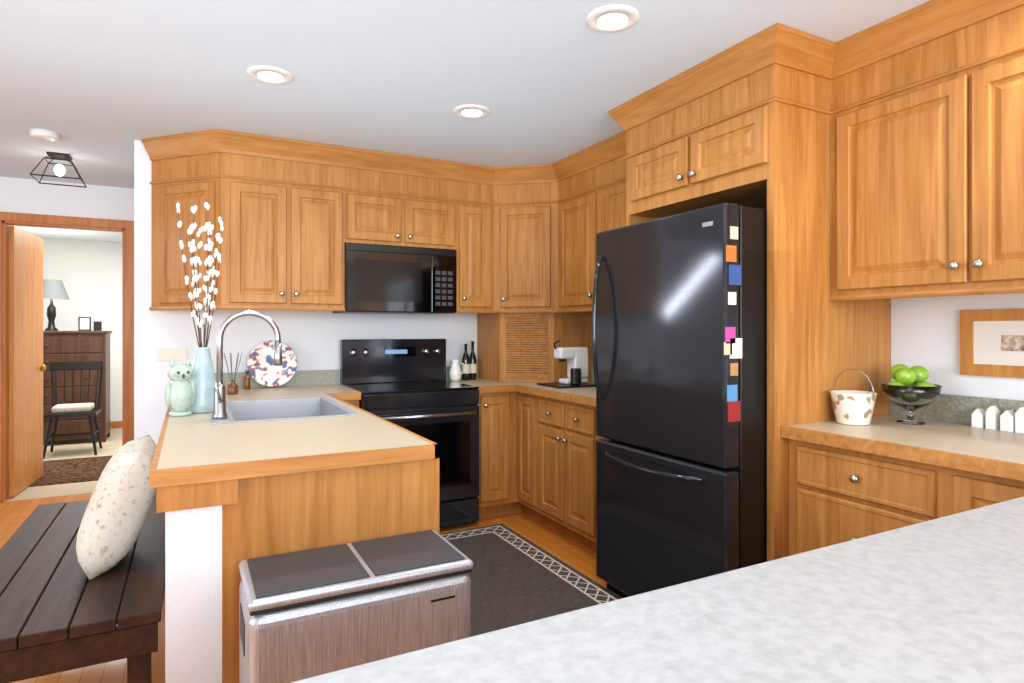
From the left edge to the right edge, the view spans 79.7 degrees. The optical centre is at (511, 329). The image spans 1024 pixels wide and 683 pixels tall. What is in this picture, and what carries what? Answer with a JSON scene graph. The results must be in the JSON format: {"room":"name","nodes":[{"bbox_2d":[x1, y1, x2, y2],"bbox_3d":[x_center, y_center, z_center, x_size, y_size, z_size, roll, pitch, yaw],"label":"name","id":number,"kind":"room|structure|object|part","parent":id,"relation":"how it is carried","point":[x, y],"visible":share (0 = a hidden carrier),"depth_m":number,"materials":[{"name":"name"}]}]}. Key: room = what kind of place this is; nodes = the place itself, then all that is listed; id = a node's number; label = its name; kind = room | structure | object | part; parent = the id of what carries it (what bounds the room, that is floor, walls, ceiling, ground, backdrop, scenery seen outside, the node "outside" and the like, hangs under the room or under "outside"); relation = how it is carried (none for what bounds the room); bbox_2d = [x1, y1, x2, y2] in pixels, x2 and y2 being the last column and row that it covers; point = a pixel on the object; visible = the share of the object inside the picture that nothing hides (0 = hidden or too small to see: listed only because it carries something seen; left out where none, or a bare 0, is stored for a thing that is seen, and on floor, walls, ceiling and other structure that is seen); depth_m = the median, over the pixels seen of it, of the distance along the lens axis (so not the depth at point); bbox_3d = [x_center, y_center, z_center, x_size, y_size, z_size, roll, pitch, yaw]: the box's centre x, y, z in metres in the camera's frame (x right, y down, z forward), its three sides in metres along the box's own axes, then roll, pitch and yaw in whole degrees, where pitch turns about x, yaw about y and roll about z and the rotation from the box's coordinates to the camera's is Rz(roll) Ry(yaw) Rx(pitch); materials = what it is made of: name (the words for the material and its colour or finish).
{"room":"kitchen","nodes":[
{"label":"kitchen","id":0,"kind":"room"},
{"bbox_2d":[5,428,121,501],"bbox_3d":[-4.491,1.340,6.339,4.500,0.100,3.700,0,0,-28],"label":"floor","id":1,"kind":"structure","parent":0,"point":[76,448],"depth_m":6.35,"materials":[{"name":"beige carpet"}]},
{"bbox_2d":[28,455,112,486],"bbox_3d":[-3.975,1.286,5.678,0.800,0.008,1.150,0,0,-28],"label":"bedroom rug","id":2,"kind":"object","parent":1,"relation":"on","point":[65,471],"visible":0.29,"depth_m":5.59,"materials":[{"name":"brown carpet"}]},
{"bbox_2d":[43,361,103,458],"bbox_3d":[-4.593,0.816,6.424,0.480,0.952,0.490,0,0,-28],"label":"chair","id":3,"kind":"object","parent":1,"relation":"on","point":[64,410],"visible":1,"depth_m":6.48,"materials":[{"name":"black paint"}]},
{"bbox_2d":[51,402,94,413],"bbox_3d":[-4.587,0.815,6.413,0.340,0.069,0.280,0,0,-28],"label":"cushion","id":4,"kind":"object","parent":3,"relation":"on","point":[75,407],"depth_m":6.32,"materials":[{"name":"fabric"}]},
{"bbox_2d":[43,331,111,441],"bbox_3d":[-5.088,0.650,7.067,0.760,1.280,0.495,0,0,-28],"label":"dresser","id":5,"kind":"object","parent":1,"relation":"on","point":[64,346],"visible":0.67,"depth_m":6.91,"materials":[{"name":"brown wood"}]},
{"bbox_2d":[43,279,69,330],"bbox_3d":[-5.251,-0.281,6.990,0.340,0.580,0.340,0,0,-28],"label":"table lamp","id":6,"kind":"object","parent":5,"relation":"on","point":[53,289],"visible":0.92,"depth_m":6.95,"materials":[{"name":"white fabric"}]},
{"bbox_3d":[-5.251,-0.461,6.990,0.340,0.220,0.340,0,0,-28],"label":"lamp shade","id":7,"kind":"part","parent":6,"relation":"part of","materials":[{"name":"grey fabric"}]},
{"bbox_2d":[78,317,101,330],"bbox_3d":[-4.907,-0.070,7.131,0.220,0.159,0.054,0,0,-28],"label":"frames","id":8,"kind":"object","parent":5,"relation":"on","point":[84,323],"visible":1,"depth_m":7.10,"materials":[{"name":"black paint"}]},
{"bbox_2d":[79,318,89,329],"bbox_3d":[-4.940,-0.071,7.085,0.090,0.127,0.001,0,0,-28],"label":"photo","id":9,"kind":"object","parent":8,"relation":"in","point":[84,323],"depth_m":7.08,"materials":[{"name":"white paper"}]},
{"bbox_2d":[165,505,221,682],"bbox_3d":[-1.448,0.854,2.779,0.140,0.873,2.427,0,0,-28],"label":"wall","id":10,"kind":"structure","parent":0,"point":[193,595],"depth_m":1.70,"materials":[{"name":"paint"}]},
{"bbox_2d":[0,493,621,682],"bbox_3d":[-0.903,1.340,1.333,6.200,0.100,8.500,0,0,-28],"label":"floor","id":11,"kind":"structure","parent":0,"point":[15,515],"depth_m":3.64,"materials":[{"name":"brown wood"}]},
{"bbox_2d":[0,495,164,682],"bbox_3d":[-1.644,1.060,2.362,0.561,0.460,1.530,0,0,-28],"label":"bench","id":12,"kind":"object","parent":11,"relation":"on","point":[60,611],"visible":0.67,"depth_m":1.88,"materials":[{"name":"brown wood"}]},
{"bbox_2d":[76,435,156,579],"bbox_3d":[-1.427,0.622,2.244,0.190,0.430,0.430,22,-10,-26],"label":"pillow","id":13,"kind":"object","parent":12,"relation":"on","point":[117,511],"visible":0.85,"depth_m":2.08,"materials":[{"name":"fabric"}]},
{"bbox_2d":[202,400,438,682],"bbox_3d":[-1.087,0.853,2.948,0.655,0.876,2.462,0,0,-28],"label":"base cabinet","id":14,"kind":"object","parent":11,"relation":"on","point":[299,507],"depth_m":1.86,"materials":[{"name":"brown wood"}]},
{"bbox_2d":[154,384,438,483],"bbox_3d":[-1.080,0.397,2.952,0.992,0.045,2.462,0,0,-28],"label":"countertop","id":15,"kind":"structure","parent":14,"relation":"on","point":[190,452],"depth_m":2.08,"materials":[{"name":"beige laminate"}]},
{"bbox_2d":[165,359,195,416],"bbox_3d":[-1.450,0.249,2.682,0.118,0.249,0.097,0,0,-28],"label":"owl figurine","id":16,"kind":"object","parent":15,"relation":"on","point":[180,392],"visible":1,"depth_m":2.65,"materials":[{"name":"ceramic"}]},
{"bbox_2d":[176,202,223,412],"bbox_3d":[-1.424,-0.101,2.799,0.193,0.951,0.206,0,0,-28],"label":"vase","id":17,"kind":"object","parent":15,"relation":"on","point":[203,378],"visible":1,"depth_m":2.77,"materials":[{"name":"ceramic"}]},
{"bbox_2d":[224,353,241,394],"bbox_3d":[-1.630,0.254,3.583,0.099,0.240,0.101,0,0,-28],"label":"reed diffuser","id":18,"kind":"object","parent":15,"relation":"on","point":[232,387],"visible":1,"depth_m":3.56,"materials":[{"name":"brown glass"}]},
{"bbox_2d":[244,370,249,388],"bbox_3d":[-1.683,0.315,3.894,0.040,0.118,0.040,0,0,-28],"label":"soap bottle","id":19,"kind":"object","parent":15,"relation":"on","point":[246,381],"visible":1,"depth_m":3.88,"materials":[{"name":"brown glass"}]},
{"bbox_2d":[211,309,282,419],"bbox_3d":[-1.122,0.142,2.610,0.279,0.458,0.095,0,0,-28],"label":"faucet","id":20,"kind":"object","parent":15,"relation":"on","point":[219,410],"depth_m":2.57,"materials":[{"name":"silver metal"}]},
{"bbox_2d":[247,341,296,386],"bbox_3d":[-1.559,0.218,3.991,0.304,0.297,0.070,0,0,-28],"label":"decorative plate","id":21,"kind":"object","parent":15,"relation":"on","point":[262,369],"visible":0.94,"depth_m":3.99,"materials":[{"name":"ceramic"}]},
{"bbox_2d":[239,530,472,682],"bbox_3d":[-0.435,0.965,1.716,0.589,0.650,0.316,0,0,-28],"label":"trash can","id":22,"kind":"object","parent":11,"relation":"on","point":[306,614],"visible":0.98,"depth_m":1.59,"materials":[{"name":"metal"}]},
{"bbox_3d":[-0.414,0.769,1.677,0.589,0.081,0.226,0,0,-28],"label":"handle","id":23,"kind":"part","parent":22,"relation":"part of","materials":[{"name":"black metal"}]},
{"bbox_2d":[340,339,478,527],"bbox_3d":[-0.689,0.667,4.110,0.762,1.205,0.722,0,0,-28],"label":"range","id":24,"kind":"object","parent":11,"relation":"on","point":[431,406],"visible":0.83,"depth_m":3.98,"materials":[{"name":"black metal"}]},
{"bbox_2d":[342,380,478,394],"bbox_3d":[-0.689,0.380,4.108,0.762,0.014,0.585,0,0,-28],"label":"cooktop","id":25,"kind":"object","parent":24,"relation":"in","point":[375,387],"depth_m":3.99,"materials":[{"name":"black glass"}]},
{"bbox_3d":[-0.686,0.560,4.104,0.622,0.880,0.594,0,0,-28],"label":"glass","id":26,"kind":"part","parent":24,"relation":"part of","materials":[{"name":"black glass"}]},
{"bbox_2d":[477,388,513,518],"bbox_3d":[-0.272,0.853,4.413,0.245,0.876,0.626,0,0,-28],"label":"base cabinet","id":27,"kind":"object","parent":11,"relation":"on","point":[496,405],"depth_m":4.16,"materials":[{"name":"brown wood"}]},
{"bbox_2d":[514,388,533,518],"bbox_3d":[0.368,0.853,4.256,0.626,0.876,0.286,0,0,-28],"label":"base cabinet","id":28,"kind":"object","parent":11,"relation":"on","point":[523,400],"depth_m":4.14,"materials":[{"name":"brown wood"}]},
{"bbox_2d":[440,524,621,636],"bbox_3d":[0.120,1.286,2.621,1.010,0.006,2.730,0,0,-28],"label":"kitchen rug","id":29,"kind":"object","parent":11,"relation":"on","point":[516,578],"visible":0.22,"depth_m":3.12,"materials":[{"name":"grey carpet"}]},
{"bbox_2d":[534,392,589,548],"bbox_3d":[0.582,0.853,3.849,0.626,0.876,0.635,0,0,-28],"label":"base cabinet","id":30,"kind":"object","parent":11,"relation":"on","point":[561,424],"depth_m":3.71,"materials":[{"name":"brown wood"}]},
{"bbox_2d":[518,380,595,403],"bbox_3d":[0.580,0.394,3.841,0.637,0.040,1.158,0,0,-28],"label":"countertop","id":31,"kind":"structure","parent":30,"relation":"on","point":[582,393],"depth_m":3.80,"materials":[{"name":"beige laminate"}]},
{"bbox_2d":[474,312,594,387],"bbox_3d":[0.163,0.117,4.630,0.642,0.514,0.646,0,0,-28],"label":"appliance garage","id":32,"kind":"object","parent":31,"relation":"on","point":[515,348],"depth_m":4.39,"materials":[{"name":"brown wood"}]},
{"bbox_3d":[0.104,0.124,4.369,0.242,0.435,0.201,0,0,-28],"label":"tambour door","id":33,"kind":"part","parent":32,"relation":"part of","materials":[{"name":"brown wood"}]},
{"bbox_2d":[537,340,594,388],"bbox_3d":[0.370,0.220,4.114,0.300,0.307,0.300,0,0,-28],"label":"coffee maker","id":34,"kind":"object","parent":31,"relation":"on","point":[577,365],"visible":1,"depth_m":4.08,"materials":[{"name":"white plastic"}]},
{"bbox_2d":[590,400,603,552],"bbox_3d":[0.792,0.853,3.449,0.626,0.876,0.267,0,0,-28],"label":"base cabinet","id":35,"kind":"object","parent":11,"relation":"on","point":[593,437],"depth_m":3.43,"materials":[{"name":"brown wood"}]},
{"bbox_2d":[291,497,1023,682],"bbox_3d":[0.417,0.833,0.625,2.680,0.915,0.660,0,0,-28],"label":"countertop","id":36,"kind":"structure","parent":11,"relation":"on","point":[939,600],"depth_m":0.77,"materials":[{"name":"white stone"}]},
{"bbox_2d":[592,203,766,597],"bbox_3d":[1.004,0.403,2.892,1.043,1.775,0.842,0,0,-28],"label":"fridge","id":37,"kind":"object","parent":11,"relation":"on","point":[679,327],"visible":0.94,"depth_m":2.52,"materials":[{"name":"black metal"}]},
{"bbox_2d":[778,432,933,558],"bbox_3d":[1.515,0.853,2.319,0.696,0.876,0.569,0,0,-28],"label":"base cabinet","id":38,"kind":"object","parent":11,"relation":"on","point":[831,492],"depth_m":2.20,"materials":[{"name":"brown wood"}]},
{"bbox_2d":[782,412,1023,471],"bbox_3d":[1.606,0.394,2.133,0.707,0.040,0.983,0,0,-28],"label":"countertop","id":39,"kind":"structure","parent":38,"relation":"on","point":[960,441],"depth_m":2.14,"materials":[{"name":"beige laminate"}]},
{"bbox_2d":[829,368,877,425],"bbox_3d":[1.366,0.264,2.454,0.172,0.220,0.172,0,0,-28],"label":"bucket","id":40,"kind":"object","parent":39,"relation":"on","point":[852,407],"visible":0.98,"depth_m":2.40,"materials":[{"name":"paint"}]},
{"bbox_3d":[1.366,0.205,2.454,0.004,0.102,0.172,0,0,-28],"label":"bucket handle","id":41,"kind":"part","parent":40,"relation":"part of","materials":[{"name":"silver metal"}]},
{"bbox_2d":[881,364,941,424],"bbox_3d":[1.606,0.256,2.470,0.208,0.235,0.208,0,0,-28],"label":"glass bowl","id":42,"kind":"object","parent":39,"relation":"on","point":[910,390],"visible":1,"depth_m":2.43,"materials":[{"name":"black"}]},
{"bbox_2d":[972,406,996,429],"bbox_3d":[1.809,0.331,2.341,0.040,0.087,0.077,0,0,-28],"label":"house figurine","id":43,"kind":"object","parent":39,"relation":"on","point":[991,417],"depth_m":2.34,"materials":[{"name":"white wood"}]},
{"bbox_2d":[997,407,1023,432],"bbox_3d":[1.853,0.328,2.258,0.040,0.092,0.077,0,0,-28],"label":"house figurine","id":44,"kind":"object","parent":39,"relation":"on","point":[1010,421],"depth_m":2.25,"materials":[{"name":"white ceramic"}]},
{"bbox_2d":[934,460,1023,518],"bbox_3d":[1.743,0.853,1.884,0.696,0.876,0.414,0,0,-28],"label":"base cabinet","id":45,"kind":"object","parent":11,"relation":"on","point":[958,488],"depth_m":1.84,"materials":[{"name":"brown wood"}]},
{"bbox_2d":[0,0,929,242],"bbox_3d":[-1.763,-1.200,2.971,6.200,0.100,12.200,0,0,-28],"label":"ceiling","id":46,"kind":"structure","parent":0,"point":[548,81],"depth_m":2.70,"materials":[{"name":"paint"}]},
{"bbox_2d":[29,128,58,141],"bbox_3d":[-2.719,-1.132,3.565,0.140,0.034,0.140,0,0,-28],"label":"smoke detector","id":47,"kind":"object","parent":46,"relation":"attached to","point":[44,135],"visible":1,"depth_m":3.53,"materials":[{"name":"white plastic"}]},
{"bbox_2d":[30,152,86,187],"bbox_3d":[-2.974,-1.063,4.029,0.268,0.174,0.268,0,0,-28],"label":"ceiling light","id":48,"kind":"object","parent":46,"relation":"attached to","point":[59,170],"visible":1,"depth_m":4.01,"materials":[{"name":"grey metal"}]},
{"bbox_3d":[-2.974,-1.050,4.029,0.057,0.078,0.060,0,0,-28],"label":"bulb","id":49,"kind":"part","parent":48,"relation":"part of","materials":[{"name":"white glass"}]},
{"bbox_2d":[247,65,292,83],"bbox_3d":[-1.088,-1.145,2.761,0.196,0.010,0.196,0,0,-28],"label":"recessed light","id":50,"kind":"object","parent":46,"relation":"in","point":[254,71],"depth_m":2.75,"materials":[{"name":"white plastic"}]},
{"bbox_3d":[-1.088,-1.146,2.761,0.112,0.002,0.112,0,0,-28],"label":"recessed ceiling light lens","id":51,"kind":"part","parent":50,"relation":"part of","materials":[{"name":"white glass"}]},
{"bbox_2d":[453,104,489,118],"bbox_3d":[-0.211,-1.145,3.221,0.196,0.010,0.196,0,0,-28],"label":"recessed light","id":52,"kind":"object","parent":46,"relation":"in","point":[458,110],"depth_m":3.20,"materials":[{"name":"white plastic"}]},
{"bbox_3d":[-0.211,-1.146,3.221,0.112,0.002,0.112,0,0,-28],"label":"recessed ceiling light lens","id":53,"kind":"part","parent":52,"relation":"part of","materials":[{"name":"white glass"}]},
{"bbox_2d":[586,4,639,31],"bbox_3d":[0.371,-1.145,2.262,0.196,0.010,0.196,0,0,-28],"label":"recessed light","id":54,"kind":"object","parent":46,"relation":"in","point":[629,12],"depth_m":2.25,"materials":[{"name":"white plastic"}]},
{"bbox_3d":[0.371,-1.146,2.262,0.112,0.002,0.112,0,0,-28],"label":"recessed ceiling light lens","id":55,"kind":"part","parent":54,"relation":"part of","materials":[{"name":"white glass"}]},
{"bbox_2d":[442,376,513,391],"bbox_3d":[0.033,0.394,4.568,0.929,0.040,0.636,0,0,-28],"label":"countertop","id":56,"kind":"structure","parent":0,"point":[481,384],"depth_m":4.30,"materials":[{"name":"beige laminate"}]},
{"bbox_2d":[449,360,465,380],"bbox_3d":[-0.401,0.296,4.522,0.125,0.155,0.090,0,0,-28],"label":"pitcher","id":57,"kind":"object","parent":56,"relation":"on","point":[455,373],"visible":1,"depth_m":4.49,"materials":[{"name":"white ceramic"}]},
{"bbox_2d":[462,341,476,379],"bbox_3d":[-0.322,0.229,4.609,0.128,0.290,0.060,0,0,-45],"label":"bottles","id":58,"kind":"object","parent":56,"relation":"on","point":[470,364],"visible":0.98,"depth_m":4.60,"materials":[{"name":"black glass"}]},
{"bbox_2d":[0,140,1023,444],"bbox_3d":[-1.864,0.070,3.002,6.350,2.440,12.350,0,0,-28],"label":"wall","id":59,"kind":"structure","parent":0,"point":[924,330],"depth_m":4.11,"materials":[{"name":"paint"}]},
{"bbox_2d":[9,226,45,496],"bbox_3d":[-3.977,0.240,5.053,0.119,2.080,0.751,0,0,-28],"label":"door leaf","id":60,"kind":"structure","parent":59,"relation":"in","point":[27,367],"depth_m":4.96,"materials":[{"name":"brown wood"}]},
{"bbox_3d":[-4.114,0.330,5.325,0.109,0.056,0.062,0,0,-28],"label":"hall door knob","id":61,"kind":"part","parent":60,"relation":"part of","materials":[{"name":"gold metal"}]},
{"bbox_2d":[0,212,133,502],"bbox_3d":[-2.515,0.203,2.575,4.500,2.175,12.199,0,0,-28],"label":"door frame","id":62,"kind":"structure","parent":59,"relation":"attached to","point":[126,229],"depth_m":4.79,"materials":[{"name":"brown wood"}]},
{"bbox_2d":[157,348,186,360],"bbox_3d":[-2.109,0.150,3.801,0.160,0.080,0.008,0,0,-28],"label":"electrical outlet plate","id":63,"kind":"object","parent":59,"relation":"attached to","point":[171,354],"visible":0.93,"depth_m":3.80,"materials":[{"name":"beige plastic"}]},
{"bbox_2d":[146,129,221,309],"bbox_3d":[-1.950,-0.644,3.662,0.370,1.010,0.396,0,0,-28],"label":"upper cabinet","id":64,"kind":"object","parent":59,"relation":"attached to","point":[184,166],"depth_m":3.65,"materials":[{"name":"brown wood"}]},
{"bbox_2d":[218,129,349,311],"bbox_3d":[-1.467,-0.644,3.904,0.710,1.010,0.416,0,0,-28],"label":"upper cabinet","id":65,"kind":"object","parent":59,"relation":"attached to","point":[284,203],"depth_m":3.71,"materials":[{"name":"brown wood"}]},
{"bbox_2d":[350,148,457,251],"bbox_3d":[-0.817,-0.854,4.245,0.760,0.591,0.416,0,0,-28],"label":"upper cabinet","id":66,"kind":"object","parent":59,"relation":"attached to","point":[401,200],"depth_m":4.07,"materials":[{"name":"brown wood"}]},
{"bbox_2d":[333,243,456,314],"bbox_3d":[-0.812,-0.334,4.235,0.752,0.437,0.426,0,0,-28],"label":"microwave","id":67,"kind":"object","parent":66,"relation":"attached to","point":[381,279],"visible":0.98,"depth_m":4.04,"materials":[{"name":"black plastic"}]},
{"bbox_2d":[456,162,493,311],"bbox_3d":[-0.350,-0.644,4.491,0.295,1.010,0.416,0,0,-28],"label":"upper cabinet","id":68,"kind":"object","parent":59,"relation":"attached to","point":[475,254],"depth_m":4.31,"materials":[{"name":"brown wood"}]},
{"bbox_2d":[494,164,553,311],"bbox_3d":[0.152,-0.644,4.596,0.692,1.010,0.696,0,0,-28],"label":"upper cabinet","id":69,"kind":"object","parent":59,"relation":"attached to","point":[523,194],"depth_m":4.33,"materials":[{"name":"brown wood"}]},
{"bbox_2d":[554,132,649,311],"bbox_3d":[0.719,-0.644,3.879,0.356,1.010,1.100,0,0,-28],"label":"upper cabinet","id":70,"kind":"object","parent":59,"relation":"attached to","point":[587,184],"depth_m":3.99,"materials":[{"name":"brown wood"}]},
{"bbox_2d":[622,76,797,223],"bbox_3d":[1.035,-0.873,3.147,0.776,0.554,0.450,0,0,-28],"label":"upper cabinet","id":71,"kind":"object","parent":59,"relation":"attached to","point":[652,121],"depth_m":2.98,"materials":[{"name":"brown wood"}]},
{"bbox_2d":[682,32,821,215],"bbox_3d":[1.235,-0.873,2.767,0.776,0.554,0.410,0,0,-28],"label":"upper cabinet","id":72,"kind":"object","parent":59,"relation":"attached to","point":[752,111],"depth_m":2.48,"materials":[{"name":"brown wood"}]},
{"bbox_2d":[822,0,1023,303],"bbox_3d":[1.735,-0.644,2.180,0.436,1.010,1.023,0,0,-28],"label":"upper cabinet","id":73,"kind":"object","parent":59,"relation":"attached to","point":[874,170],"depth_m":2.19,"materials":[{"name":"brown wood"}]},
{"bbox_3d":[-0.586,0.070,0.568,6.350,2.440,7.150,0,0,-28],"label":"wall","id":74,"kind":"structure","parent":0,"visible":0},
{"bbox_2d":[960,309,1023,377],"bbox_3d":[1.903,0.050,2.309,0.020,0.260,0.380,0,0,-28],"label":"picture frame","id":75,"kind":"object","parent":74,"relation":"attached to","point":[992,342],"visible":0.98,"depth_m":2.38,"materials":[{"name":"brown wood"}]},
{"bbox_2d":[1001,335,1023,351],"bbox_3d":[1.902,0.050,2.309,0.002,0.060,0.100,0,0,-28],"label":"art","id":76,"kind":"object","parent":75,"relation":"attached to","point":[1009,343],"depth_m":2.32}
]}

